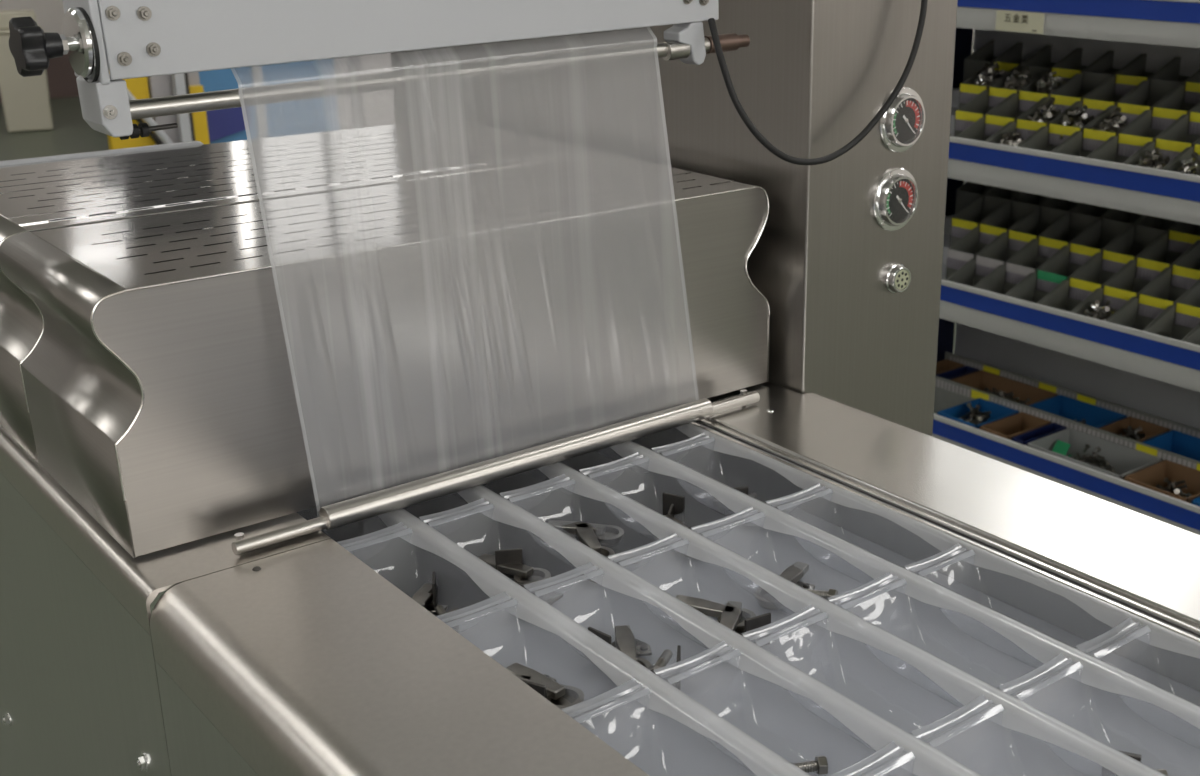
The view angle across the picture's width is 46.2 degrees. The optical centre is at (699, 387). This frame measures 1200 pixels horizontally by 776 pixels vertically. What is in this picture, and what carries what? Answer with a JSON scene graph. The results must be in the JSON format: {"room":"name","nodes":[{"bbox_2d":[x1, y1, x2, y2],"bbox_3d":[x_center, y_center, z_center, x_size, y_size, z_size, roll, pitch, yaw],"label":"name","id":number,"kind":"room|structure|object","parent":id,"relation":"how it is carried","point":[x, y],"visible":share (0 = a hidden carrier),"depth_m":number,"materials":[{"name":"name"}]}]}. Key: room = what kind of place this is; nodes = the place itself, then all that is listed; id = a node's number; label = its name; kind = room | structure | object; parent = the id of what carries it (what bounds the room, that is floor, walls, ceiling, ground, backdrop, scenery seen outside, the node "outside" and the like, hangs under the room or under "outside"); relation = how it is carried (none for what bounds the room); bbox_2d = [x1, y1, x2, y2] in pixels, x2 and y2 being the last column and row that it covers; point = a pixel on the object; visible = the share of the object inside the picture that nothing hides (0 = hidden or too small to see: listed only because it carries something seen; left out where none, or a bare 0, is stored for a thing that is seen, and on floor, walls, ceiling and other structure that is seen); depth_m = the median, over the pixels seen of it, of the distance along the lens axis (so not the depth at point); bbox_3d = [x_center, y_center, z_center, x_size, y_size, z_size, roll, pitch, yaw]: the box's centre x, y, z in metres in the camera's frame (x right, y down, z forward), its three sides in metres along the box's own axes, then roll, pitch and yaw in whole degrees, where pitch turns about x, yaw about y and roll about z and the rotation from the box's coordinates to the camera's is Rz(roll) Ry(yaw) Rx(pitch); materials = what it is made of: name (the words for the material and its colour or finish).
{"room":"workspace","nodes":[
{"label":"workspace","id":0,"kind":"room"},
{"bbox_2d":[0,0,64,34],"bbox_3d":[-7.534,-3.705,8.938,12.200,4.150,0.100,-15,24,-37],"label":"wall","id":1,"kind":"structure","parent":0,"point":[49,13],"depth_m":11.15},
{"bbox_2d":[0,54,78,102],"bbox_3d":[-7.496,-1.928,9.506,12.000,0.420,0.020,-15,24,-37],"label":"baseboard","id":2,"kind":"structure","parent":1,"relation":"attached to","point":[62,83],"depth_m":11.33,"materials":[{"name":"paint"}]},
{"bbox_2d":[0,97,964,613],"bbox_3d":[-1.777,0.594,3.039,12.000,0.100,18.000,-15,24,-37],"label":"floor","id":3,"kind":"structure","parent":0,"point":[70,134],"depth_m":9.42,"materials":[{"name":"concrete"}]},
{"bbox_2d":[0,9,52,132],"bbox_3d":[-4.687,-2.191,9.685,0.340,0.800,0.320,-9,21,-24],"label":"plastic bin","id":4,"kind":"object","parent":3,"relation":"on","point":[25,100],"visible":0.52,"depth_m":9.60,"materials":[{"name":"plastic"}]},
{"bbox_2d":[107,72,209,149],"bbox_3d":[-2.735,-1.308,7.065,0.495,0.850,0.250,-15,24,-37],"label":"yellow stacker","id":5,"kind":"object","parent":3,"relation":"on","point":[193,126],"visible":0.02,"depth_m":7.07,"materials":[{"name":"paint"}]},
{"bbox_2d":[199,58,333,143],"bbox_3d":[-2.461,-1.850,7.636,0.790,1.500,0.490,-15,24,-37],"label":"cabinet","id":6,"kind":"object","parent":3,"relation":"on","point":[305,116],"visible":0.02,"depth_m":7.54,"materials":[{"name":"blue"}]},
{"bbox_2d":[333,53,394,129],"bbox_3d":[-1.974,-2.088,8.168,0.660,1.600,0.515,-15,24,-37],"label":"cabinet","id":7,"kind":"object","parent":3,"relation":"on","point":[375,108],"visible":0.02,"depth_m":8.02,"materials":[{"name":"paint"}]},
{"bbox_2d":[0,382,1199,775],"bbox_3d":[-0.193,0.530,1.619,0.808,0.952,2.653,-15,24,-37],"label":"machine","id":8,"kind":"object","parent":3,"relation":"on","point":[304,655],"visible":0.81,"depth_m":1.25,"materials":[{"name":"metal"}]},
{"bbox_2d":[0,118,610,462],"bbox_3d":[-0.540,-0.170,1.803,0.783,0.246,0.432,-15,24,-37],"label":"hood","id":9,"kind":"object","parent":8,"relation":"on","point":[57,191],"visible":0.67,"depth_m":1.68,"materials":[{"name":"metal"}]},
{"bbox_2d":[0,154,769,557],"bbox_3d":[-0.304,-0.079,1.543,0.771,0.244,0.289,-15,24,-37],"label":"hood","id":10,"kind":"object","parent":8,"relation":"on","point":[158,381],"visible":0.97,"depth_m":1.38,"materials":[{"name":"metal"}]},
{"bbox_2d":[9,0,749,139],"bbox_3d":[-0.264,-0.387,1.331,0.752,0.239,0.120,-15,24,-37],"label":"frame","id":11,"kind":"object","parent":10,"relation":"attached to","point":[143,38],"visible":0.99,"depth_m":1.22,"materials":[{"name":"white metal"}]},
{"bbox_2d":[231,27,698,529],"bbox_3d":[-0.214,-0.227,1.387,0.493,0.634,0.130,-15,24,-37],"label":"film","id":12,"kind":"object","parent":11,"relation":"hanging from","point":[329,79],"visible":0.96,"depth_m":1.32,"materials":[{"name":"plastic"}]},
{"bbox_2d":[708,0,927,164],"bbox_3d":[0.140,-0.385,1.548,0.290,0.266,0.061,-12,23,-31],"label":"power cable","id":13,"kind":"object","parent":11,"relation":"hanging from","point":[713,29],"visible":1,"depth_m":1.55,"materials":[{"name":"black rubber"}]},
{"bbox_2d":[231,389,759,554],"bbox_3d":[-0.177,0.073,1.453,0.635,0.024,0.028,-15,24,-38],"label":"roller","id":14,"kind":"object","parent":8,"relation":"on","point":[339,514],"visible":1,"depth_m":1.41,"materials":[{"name":"metal"}]},
{"bbox_2d":[346,422,1199,775],"bbox_3d":[0.071,0.218,1.167,0.503,0.054,1.135,-15,24,-37],"label":"tray web","id":15,"kind":"object","parent":8,"relation":"on","point":[902,748],"depth_m":1.19,"materials":[{"name":"plastic"}]},
{"bbox_2d":[514,567,550,587],"bbox_3d":[-0.159,0.182,1.330,0.035,0.010,0.035,11,22,29],"label":"metal part","id":16,"kind":"object","parent":15,"relation":"on","point":[523,575],"depth_m":1.33,"materials":[{"name":"metal"}]},
{"bbox_2d":[547,685,583,708],"bbox_3d":[-0.110,0.253,1.128,0.035,0.010,0.035,16,25,38],"label":"metal part","id":17,"kind":"object","parent":15,"relation":"on","point":[562,696],"depth_m":1.13,"materials":[{"name":"metal"}]},
{"bbox_2d":[561,695,607,715],"bbox_3d":[-0.096,0.255,1.116,0.043,0.015,0.013,-7,20,-18],"label":"bolt","id":18,"kind":"object","parent":15,"relation":"in","point":[600,701],"visible":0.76,"depth_m":1.11,"materials":[{"name":"metal"}]},
{"bbox_2d":[595,525,623,545],"bbox_3d":[-0.094,0.151,1.422,0.035,0.010,0.035,3,19,10],"label":"bracket","id":19,"kind":"object","parent":15,"relation":"on","point":[612,535],"depth_m":1.42,"materials":[{"name":"metal"}]},
{"bbox_2d":[717,608,755,630],"bbox_3d":[0.033,0.209,1.254,0.035,0.010,0.035,9,21,24],"label":"bracket","id":20,"kind":"object","parent":15,"relation":"on","point":[745,614],"depth_m":1.25,"materials":[{"name":"metal"}]},
{"bbox_2d":[754,587,784,609],"bbox_3d":[0.068,0.194,1.296,0.035,0.010,0.035,11,22,29],"label":"bracket","id":21,"kind":"object","parent":15,"relation":"on","point":[765,600],"depth_m":1.29,"materials":[{"name":"metal"}]},
{"bbox_2d":[793,756,827,774],"bbox_3d":[0.073,0.281,1.039,0.043,0.015,0.013,-3,19,-9],"label":"bolt","id":22,"kind":"object","parent":15,"relation":"in","point":[820,764],"visible":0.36,"depth_m":1.04,"materials":[{"name":"metal"}]},
{"bbox_2d":[391,0,957,435],"bbox_3d":[-0.096,-0.193,2.101,0.244,1.999,1.008,-15,24,-37],"label":"column","id":23,"kind":"structure","parent":3,"relation":"on","point":[846,260],"depth_m":1.69,"materials":[{"name":"metal"}]},
{"bbox_2d":[885,263,910,292],"bbox_3d":[0.246,-0.135,1.736,0.037,0.037,0.012,-15,24,-37],"label":"socket","id":24,"kind":"object","parent":23,"relation":"attached to","point":[897,275],"depth_m":1.73,"materials":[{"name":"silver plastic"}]},
{"bbox_2d":[932,0,1199,534],"bbox_3d":[1.238,-0.471,3.284,0.608,1.750,2.140,-15,24,-37],"label":"storage rack","id":25,"kind":"object","parent":3,"relation":"on","point":[1150,373],"visible":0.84,"depth_m":3.39,"materials":[{"name":"metal"}]},
{"bbox_2d":[955,182,993,215],"bbox_3d":[0.821,-0.557,4.070,0.124,0.131,0.096,-15,24,-37],"label":"bin","id":26,"kind":"object","parent":25,"relation":"on","point":[968,192],"visible":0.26,"depth_m":4.07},
{"bbox_2d":[946,258,1002,287],"bbox_3d":[0.709,-0.257,3.665,0.128,0.131,0.096,-15,24,-37],"label":"bin","id":27,"kind":"object","parent":25,"relation":"on","point":[965,275],"visible":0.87,"depth_m":3.70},
{"bbox_2d":[946,226,1005,278],"bbox_3d":[0.746,-0.357,3.799,0.128,0.131,0.096,-15,24,-37],"label":"bin","id":28,"kind":"object","parent":25,"relation":"on","point":[967,248],"visible":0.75,"depth_m":3.80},
{"bbox_2d":[937,398,1018,428],"bbox_3d":[0.748,0.106,3.784,0.175,0.092,0.136,-15,24,-37],"label":"storage box","id":29,"kind":"object","parent":25,"relation":"on","point":[998,411],"visible":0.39,"depth_m":3.82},
{"bbox_2d":[950,197,1007,246],"bbox_3d":[0.783,-0.457,3.934,0.128,0.131,0.096,-15,24,-37],"label":"bin","id":30,"kind":"object","parent":25,"relation":"on","point":[972,216],"visible":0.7,"depth_m":3.94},
{"bbox_2d":[956,117,1011,141],"bbox_3d":[0.709,-0.607,3.543,0.128,0.131,0.096,-15,24,-37],"label":"bin","id":31,"kind":"object","parent":25,"relation":"on","point":[975,131],"visible":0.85,"depth_m":3.58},
{"bbox_2d":[954,90,1015,136],"bbox_3d":[0.746,-0.706,3.678,0.128,0.131,0.096,-15,24,-37],"label":"bin","id":32,"kind":"object","parent":25,"relation":"on","point":[976,108],"visible":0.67,"depth_m":3.68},
{"bbox_2d":[959,64,1016,107],"bbox_3d":[0.783,-0.806,3.812,0.128,0.131,0.096,-15,24,-37],"label":"bin","id":33,"kind":"object","parent":25,"relation":"on","point":[968,90],"visible":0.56,"depth_m":3.79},
{"bbox_2d":[974,59,1004,86],"bbox_3d":[0.790,-0.846,3.804,0.093,0.090,0.106,18,26,41],"label":"heap","id":34,"kind":"object","parent":33,"relation":"in","point":[988,76],"visible":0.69,"depth_m":3.78,"materials":[{"name":"silver metal"}]},
{"bbox_2d":[963,40,1020,81],"bbox_3d":[0.821,-0.906,3.948,0.124,0.131,0.096,-15,24,-37],"label":"bin","id":35,"kind":"object","parent":25,"relation":"on","point":[974,62],"visible":0.38,"depth_m":3.95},
{"bbox_2d":[982,187,1020,213],"bbox_3d":[0.884,-0.531,3.997,0.124,0.131,0.096,-15,24,-37],"label":"bin","id":36,"kind":"object","parent":25,"relation":"on","point":[995,197],"visible":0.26,"depth_m":3.99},
{"bbox_2d":[951,370,1057,405],"bbox_3d":[0.843,0.043,3.965,0.175,0.092,0.271,-15,24,-37],"label":"storage box","id":37,"kind":"object","parent":25,"relation":"in","point":[981,379],"visible":0.32,"depth_m":4.04,"materials":[{"name":"brown cardboard"}]},
{"bbox_2d":[975,233,1035,282],"bbox_3d":[0.809,-0.332,3.726,0.128,0.131,0.096,-15,24,-37],"label":"bin","id":38,"kind":"object","parent":25,"relation":"on","point":[996,254],"visible":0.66,"depth_m":3.73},
{"bbox_2d":[976,265,1034,295],"bbox_3d":[0.773,-0.232,3.592,0.128,0.131,0.096,-15,24,-37],"label":"bin","id":39,"kind":"object","parent":25,"relation":"on","point":[994,283],"visible":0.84,"depth_m":3.63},
{"bbox_2d":[979,202,1035,249],"bbox_3d":[0.846,-0.431,3.861,0.128,0.131,0.096,-15,24,-37],"label":"bin","id":40,"kind":"object","parent":25,"relation":"on","point":[999,222],"visible":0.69,"depth_m":3.87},
{"bbox_2d":[979,412,1050,439],"bbox_3d":[0.828,0.138,3.692,0.175,0.092,0.096,-15,24,-37],"label":"storage box","id":41,"kind":"object","parent":25,"relation":"in","point":[1017,424],"visible":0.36,"depth_m":3.73,"materials":[{"name":"brown cardboard"}]},
{"bbox_2d":[984,93,1046,136],"bbox_3d":[0.809,-0.681,3.605,0.128,0.131,0.096,-15,24,-37],"label":"bin","id":42,"kind":"object","parent":25,"relation":"on","point":[1006,112],"visible":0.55,"depth_m":3.60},
{"bbox_2d":[988,68,1047,110],"bbox_3d":[0.846,-0.781,3.740,0.128,0.131,0.096,-15,24,-37],"label":"bin","id":43,"kind":"object","parent":25,"relation":"on","point":[997,94],"visible":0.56,"depth_m":3.72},
{"bbox_2d":[1003,64,1033,90],"bbox_3d":[0.853,-0.818,3.733,0.110,0.087,0.091,-18,26,-41],"label":"heap","id":44,"kind":"object","parent":43,"relation":"in","point":[1016,81],"visible":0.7,"depth_m":3.71,"materials":[{"name":"silver metal"}]},
{"bbox_2d":[994,42,1047,75],"bbox_3d":[0.883,-0.880,3.874,0.128,0.131,0.096,-15,24,-37],"label":"bin","id":45,"kind":"object","parent":25,"relation":"on","point":[1012,58],"visible":0.18,"depth_m":3.90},
{"bbox_2d":[1010,192,1050,219],"bbox_3d":[0.948,-0.506,3.924,0.124,0.131,0.096,-15,24,-37],"label":"bin","id":46,"kind":"object","parent":25,"relation":"on","point":[1022,204],"visible":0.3,"depth_m":3.92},
{"bbox_2d":[1005,239,1066,289],"bbox_3d":[0.873,-0.306,3.654,0.128,0.131,0.096,-15,24,-37],"label":"bin","id":47,"kind":"object","parent":25,"relation":"on","point":[1027,261],"visible":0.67,"depth_m":3.66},
{"bbox_2d":[1007,273,1066,303],"bbox_3d":[0.836,-0.207,3.519,0.128,0.131,0.096,-15,24,-37],"label":"bin","id":48,"kind":"object","parent":25,"relation":"on","point":[1026,291],"visible":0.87,"depth_m":3.56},
{"bbox_2d":[1008,208,1067,255],"bbox_3d":[0.910,-0.406,3.788,0.128,0.131,0.096,-15,24,-37],"label":"bin","id":49,"kind":"object","parent":25,"relation":"on","point":[1029,228],"visible":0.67,"depth_m":3.79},
{"bbox_2d":[1011,423,1066,445],"bbox_3d":[0.877,0.158,3.636,0.175,0.092,0.041,-15,24,-37],"label":"storage box","id":50,"kind":"object","parent":25,"relation":"in","point":[1052,428],"visible":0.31,"depth_m":3.63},
{"bbox_2d":[1016,97,1079,144],"bbox_3d":[0.873,-0.656,3.532,0.128,0.131,0.096,-15,24,-37],"label":"bin","id":51,"kind":"object","parent":25,"relation":"on","point":[1027,127],"visible":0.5,"depth_m":3.51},
{"bbox_2d":[1027,97,1061,123],"bbox_3d":[0.870,-0.681,3.526,0.121,0.107,0.105,-15,24,-37],"label":"heap","id":52,"kind":"object","parent":51,"relation":"in","point":[1045,114],"visible":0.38,"depth_m":3.50,"materials":[{"name":"silver metal"}]},
{"bbox_2d":[1018,70,1079,111],"bbox_3d":[0.910,-0.755,3.667,0.128,0.131,0.096,-15,24,-37],"label":"bin","id":53,"kind":"object","parent":25,"relation":"on","point":[1028,96],"visible":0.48,"depth_m":3.65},
{"bbox_2d":[1035,70,1064,94],"bbox_3d":[0.919,-0.793,3.660,0.082,0.074,0.101,8,21,22],"label":"heap","id":54,"kind":"object","parent":53,"relation":"in","point":[1043,86],"visible":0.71,"depth_m":3.64,"materials":[{"name":"silver metal"}]},
{"bbox_2d":[1019,126,1079,151],"bbox_3d":[0.836,-0.556,3.397,0.128,0.131,0.096,-15,24,-37],"label":"bin","id":55,"kind":"object","parent":25,"relation":"on","point":[1038,141],"visible":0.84,"depth_m":3.44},
{"bbox_2d":[1022,45,1077,80],"bbox_3d":[0.948,-0.856,3.802,0.124,0.131,0.096,-15,24,-37],"label":"bin","id":56,"kind":"object","parent":25,"relation":"on","point":[1041,62],"visible":0.34,"depth_m":3.83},
{"bbox_2d":[1039,197,1080,226],"bbox_3d":[1.012,-0.481,3.851,0.124,0.131,0.096,-15,24,-37],"label":"bin","id":57,"kind":"object","parent":25,"relation":"on","point":[1052,209],"visible":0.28,"depth_m":3.84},
{"bbox_2d":[932,413,1199,534],"bbox_3d":[1.236,0.210,3.518,0.585,0.105,2.060,-15,24,-37],"label":"shelf","id":58,"kind":"object","parent":25,"relation":"attached to","point":[1184,515],"depth_m":3.46,"materials":[{"name":"metal"}]},
{"bbox_2d":[934,376,1199,470],"bbox_3d":[1.008,0.152,3.622,0.010,0.109,1.330,-15,24,-37],"label":"rail","id":59,"kind":"object","parent":25,"relation":"on","point":[948,393],"visible":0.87,"depth_m":3.74,"materials":[{"name":"metal"}]},
{"bbox_2d":[1036,246,1099,293],"bbox_3d":[0.937,-0.281,3.581,0.128,0.131,0.096,-15,24,-37],"label":"bin","id":60,"kind":"object","parent":25,"relation":"on","point":[1057,269],"visible":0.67,"depth_m":3.58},
{"bbox_2d":[1038,214,1097,262],"bbox_3d":[0.973,-0.381,3.715,0.128,0.131,0.096,-15,24,-37],"label":"bin","id":61,"kind":"object","parent":25,"relation":"on","point":[1059,235],"visible":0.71,"depth_m":3.72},
{"bbox_2d":[939,291,1199,391],"bbox_3d":[1.236,-0.142,3.396,0.585,0.105,2.060,-15,24,-37],"label":"shelf","id":62,"kind":"object","parent":25,"relation":"attached to","point":[1176,362],"depth_m":3.34,"materials":[{"name":"metal"}]},
{"bbox_2d":[1039,280,1100,312],"bbox_3d":[0.900,-0.181,3.446,0.128,0.131,0.096,-15,24,-37],"label":"bin","id":63,"kind":"object","parent":25,"relation":"on","point":[1058,299],"visible":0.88,"depth_m":3.49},
{"bbox_2d":[945,352,1199,437],"bbox_3d":[1.159,0.112,3.739,0.010,0.109,1.330,-15,24,-37],"label":"rail","id":64,"kind":"object","parent":25,"relation":"on","point":[1171,425],"visible":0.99,"depth_m":3.86,"materials":[{"name":"metal"}]},
{"bbox_2d":[947,158,1199,224],"bbox_3d":[1.236,-0.491,3.275,0.585,0.105,2.060,-15,24,-37],"label":"shelf","id":65,"kind":"object","parent":25,"relation":"attached to","point":[1165,194],"depth_m":3.21,"materials":[{"name":"metal"}]},
{"bbox_2d":[1029,395,1126,427],"bbox_3d":[1.003,0.107,3.780,0.175,0.092,0.216,-15,24,-37],"label":"storage box","id":66,"kind":"object","parent":25,"relation":"in","point":[1064,406],"visible":0.29,"depth_m":3.85,"materials":[{"name":"plastic"}]},
{"bbox_2d":[956,6,1199,47],"bbox_3d":[1.236,-0.841,3.153,0.585,0.105,2.060,-15,24,-37],"label":"shelf","id":67,"kind":"object","parent":25,"relation":"attached to","point":[1179,26],"depth_m":3.12,"materials":[{"name":"metal"}]},
{"bbox_2d":[1051,48,1109,89],"bbox_3d":[1.010,-0.830,3.728,0.128,0.131,0.096,-15,24,-37],"label":"bin","id":68,"kind":"object","parent":25,"relation":"on","point":[1067,68],"visible":0.3,"depth_m":3.74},
{"bbox_2d":[1050,74,1111,111],"bbox_3d":[0.973,-0.730,3.594,0.128,0.131,0.096,-15,24,-37],"label":"bin","id":69,"kind":"object","parent":25,"relation":"on","point":[1068,94],"visible":0.27,"depth_m":3.60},
{"bbox_2d":[1048,101,1113,147],"bbox_3d":[0.937,-0.630,3.459,0.128,0.131,0.096,-15,24,-37],"label":"bin","id":70,"kind":"object","parent":25,"relation":"on","point":[1056,128],"visible":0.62,"depth_m":3.44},
{"bbox_2d":[1059,105,1093,139],"bbox_3d":[0.936,-0.648,3.452,0.127,0.105,0.101,-2,19,-6],"label":"heap","id":71,"kind":"object","parent":70,"relation":"in","point":[1079,119],"visible":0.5,"depth_m":3.43,"materials":[{"name":"silver metal"}]},
{"bbox_2d":[1054,131,1114,157],"bbox_3d":[0.900,-0.531,3.325,0.128,0.131,0.096,-15,24,-37],"label":"bin","id":72,"kind":"object","parent":25,"relation":"on","point":[1072,146],"visible":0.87,"depth_m":3.36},
{"bbox_2d":[1069,203,1111,235],"bbox_3d":[1.075,-0.455,3.778,0.124,0.131,0.096,-15,24,-37],"label":"bin","id":73,"kind":"object","parent":25,"relation":"on","point":[1083,215],"visible":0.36,"depth_m":3.77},
{"bbox_2d":[1027,428,1162,479],"bbox_3d":[0.983,0.200,3.514,0.175,0.092,0.276,-15,24,-37],"label":"storage box","id":74,"kind":"object","parent":25,"relation":"on","point":[1125,460],"visible":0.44,"depth_m":3.56,"materials":[{"name":"plastic"}]},
{"bbox_2d":[1068,444,1116,473],"bbox_3d":[0.972,0.192,3.515,0.142,0.096,0.177,-15,24,-37],"label":"heap","id":75,"kind":"object","parent":74,"relation":"on","point":[1088,459],"visible":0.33,"depth_m":3.51,"materials":[{"name":"silver metal"}]},
{"bbox_2d":[1069,220,1131,265],"bbox_3d":[1.037,-0.355,3.642,0.128,0.131,0.096,-15,24,-37],"label":"bin","id":76,"kind":"object","parent":25,"relation":"on","point":[1090,243],"visible":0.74,"depth_m":3.64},
{"bbox_2d":[1068,253,1133,306],"bbox_3d":[1.000,-0.256,3.508,0.128,0.131,0.096,-15,24,-37],"label":"bin","id":77,"kind":"object","parent":25,"relation":"on","point":[1090,277],"visible":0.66,"depth_m":3.51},
{"bbox_2d":[1073,288,1135,321],"bbox_3d":[0.964,-0.156,3.373,0.128,0.131,0.096,-15,24,-37],"label":"bin","id":78,"kind":"object","parent":25,"relation":"on","point":[1098,295],"visible":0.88,"depth_m":3.40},
{"bbox_2d":[1084,299,1115,320],"bbox_3d":[0.961,-0.174,3.366,0.106,0.083,0.096,-15,24,-37],"label":"heap","id":79,"kind":"object","parent":78,"relation":"in","point":[1103,313],"visible":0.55,"depth_m":3.35,"materials":[{"name":"silver metal"}]},
{"bbox_2d":[1081,51,1142,92],"bbox_3d":[1.075,-0.805,3.657,0.124,0.131,0.096,-15,24,-37],"label":"bin","id":80,"kind":"object","parent":25,"relation":"on","point":[1101,70],"visible":0.42,"depth_m":3.65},
{"bbox_2d":[1083,77,1144,117],"bbox_3d":[1.037,-0.705,3.521,0.128,0.131,0.096,-15,24,-37],"label":"bin","id":81,"kind":"object","parent":25,"relation":"on","point":[1103,97],"visible":0.42,"depth_m":3.52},
{"bbox_2d":[1081,106,1147,155],"bbox_3d":[1.000,-0.605,3.386,0.128,0.131,0.096,-15,24,-37],"label":"bin","id":82,"kind":"object","parent":25,"relation":"on","point":[1092,139],"visible":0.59,"depth_m":3.37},
{"bbox_2d":[1091,107,1128,133],"bbox_3d":[1.001,-0.627,3.379,0.125,0.107,0.108,-15,24,-37],"label":"heap","id":83,"kind":"object","parent":82,"relation":"in","point":[1115,122],"visible":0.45,"depth_m":3.36,"materials":[{"name":"silver metal"}]},
{"bbox_2d":[1089,136,1151,163],"bbox_3d":[0.964,-0.505,3.252,0.128,0.131,0.096,-15,24,-37],"label":"bin","id":84,"kind":"object","parent":25,"relation":"on","point":[1107,152],"visible":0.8,"depth_m":3.29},
{"bbox_2d":[1100,209,1144,239],"bbox_3d":[1.139,-0.430,3.705,0.124,0.131,0.096,-15,24,-37],"label":"bin","id":85,"kind":"object","parent":25,"relation":"on","point":[1115,222],"visible":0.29,"depth_m":3.70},
{"bbox_2d":[1101,226,1165,273],"bbox_3d":[1.101,-0.330,3.569,0.128,0.131,0.096,-15,24,-37],"label":"bin","id":86,"kind":"object","parent":25,"relation":"on","point":[1122,250],"visible":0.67,"depth_m":3.57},
{"bbox_2d":[1099,416,1169,441],"bbox_3d":[1.116,0.152,3.651,0.175,0.092,0.121,-15,24,-37],"label":"storage box","id":87,"kind":"object","parent":25,"relation":"in","point":[1151,430],"visible":0.34,"depth_m":3.69,"materials":[{"name":"brown cardboard"}]},
{"bbox_2d":[1102,260,1168,310],"bbox_3d":[1.064,-0.230,3.435,0.128,0.131,0.096,-15,24,-37],"label":"bin","id":88,"kind":"object","parent":25,"relation":"on","point":[1124,286],"visible":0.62,"depth_m":3.44,"materials":[{"name":"plastic"}]},
{"bbox_2d":[1108,297,1172,330],"bbox_3d":[1.027,-0.131,3.300,0.128,0.131,0.096,-15,24,-37],"label":"bin","id":89,"kind":"object","parent":25,"relation":"on","point":[1127,316],"visible":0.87,"depth_m":3.34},
{"bbox_2d":[1114,54,1176,96],"bbox_3d":[1.137,-0.779,3.583,0.128,0.131,0.096,-15,24,-37],"label":"bin","id":90,"kind":"object","parent":25,"relation":"on","point":[1133,74],"visible":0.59,"depth_m":3.57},
{"bbox_2d":[1117,81,1182,128],"bbox_3d":[1.101,-0.679,3.448,0.128,0.131,0.096,-15,24,-37],"label":"bin","id":91,"kind":"object","parent":25,"relation":"on","point":[1136,102],"visible":0.38,"depth_m":3.45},
{"bbox_2d":[1117,110,1186,157],"bbox_3d":[1.064,-0.580,3.313,0.128,0.131,0.096,-15,24,-37],"label":"bin","id":92,"kind":"object","parent":25,"relation":"on","point":[1135,136],"visible":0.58,"depth_m":3.31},
{"bbox_2d":[1133,215,1179,246],"bbox_3d":[1.202,-0.405,3.632,0.124,0.131,0.096,-15,24,-37],"label":"bin","id":93,"kind":"object","parent":25,"relation":"on","point":[1149,228],"visible":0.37,"depth_m":3.62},
{"bbox_2d":[1125,142,1190,169],"bbox_3d":[1.027,-0.480,3.179,0.128,0.131,0.096,-15,24,-37],"label":"bin","id":94,"kind":"object","parent":25,"relation":"on","point":[1150,147],"visible":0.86,"depth_m":3.20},
{"bbox_2d":[1136,147,1168,168],"bbox_3d":[1.026,-0.497,3.174,0.092,0.092,0.102,3,19,7],"label":"heap","id":95,"kind":"object","parent":94,"relation":"in","point":[1157,162],"visible":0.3,"depth_m":3.16,"materials":[{"name":"silver metal"}]},
{"bbox_2d":[1124,460,1199,502],"bbox_3d":[1.131,0.259,3.345,0.175,0.092,0.171,-15,24,-37],"label":"storage box","id":96,"kind":"object","parent":25,"relation":"in","point":[1149,477],"visible":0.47,"depth_m":3.40,"materials":[{"name":"brown cardboard"}]},
{"bbox_2d":[1135,233,1199,282],"bbox_3d":[1.164,-0.305,3.497,0.128,0.131,0.096,-15,24,-37],"label":"bin","id":97,"kind":"object","parent":25,"relation":"on","point":[1156,258],"visible":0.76,"depth_m":3.49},
{"bbox_2d":[1137,268,1199,324],"bbox_3d":[1.128,-0.205,3.362,0.128,0.131,0.096,-15,24,-37],"label":"bin","id":98,"kind":"object","parent":25,"relation":"on","point":[1159,295],"visible":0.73,"depth_m":3.36,"materials":[{"name":"plastic"}]},
{"bbox_2d":[1142,430,1199,460],"bbox_3d":[1.223,0.195,3.529,0.175,0.092,0.196,-15,24,-37],"label":"storage box","id":99,"kind":"object","parent":25,"relation":"in","point":[1173,441],"visible":0.31,"depth_m":3.61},
{"bbox_2d":[1146,306,1199,340],"bbox_3d":[1.091,-0.105,3.227,0.128,0.131,0.096,-15,24,-37],"label":"bin","id":100,"kind":"object","parent":25,"relation":"on","point":[1164,326],"visible":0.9,"depth_m":3.27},
{"bbox_2d":[1148,57,1199,100],"bbox_3d":[1.202,-0.754,3.511,0.124,0.131,0.096,-15,24,-37],"label":"bin","id":101,"kind":"object","parent":25,"relation":"on","point":[1168,78],"visible":0.41,"depth_m":3.51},
{"bbox_2d":[1151,85,1199,132],"bbox_3d":[1.164,-0.654,3.375,0.128,0.131,0.096,-15,24,-37],"label":"bin","id":102,"kind":"object","parent":25,"relation":"on","point":[1166,112],"visible":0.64,"depth_m":3.37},
{"bbox_2d":[1155,115,1199,163],"bbox_3d":[1.128,-0.554,3.240,0.128,0.131,0.096,-15,24,-37],"label":"bin","id":103,"kind":"object","parent":25,"relation":"on","point":[1172,142],"visible":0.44,"depth_m":3.25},
{"bbox_2d":[1167,222,1199,253],"bbox_3d":[1.265,-0.379,3.558,0.128,0.131,0.096,-15,24,-37],"label":"bin","id":104,"kind":"object","parent":25,"relation":"on","point":[1182,236],"visible":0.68,"depth_m":3.54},
{"bbox_2d":[1170,241,1199,289],"bbox_3d":[1.228,-0.279,3.424,0.128,0.131,0.096,-15,24,-37],"label":"bin","id":105,"kind":"object","parent":25,"relation":"on","point":[1186,271],"visible":0.77,"depth_m":3.41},
{"bbox_2d":[1174,282,1199,328],"bbox_3d":[1.191,-0.180,3.289,0.128,0.131,0.096,-15,24,-37],"label":"bin","id":106,"kind":"object","parent":25,"relation":"on","point":[1187,311],"visible":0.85,"depth_m":3.28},
{"bbox_2d":[1183,71,1199,104],"bbox_3d":[1.265,-0.729,3.437,0.128,0.131,0.096,-15,24,-37],"label":"bin","id":107,"kind":"object","parent":25,"relation":"on","point":[1192,86],"visible":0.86,"depth_m":3.42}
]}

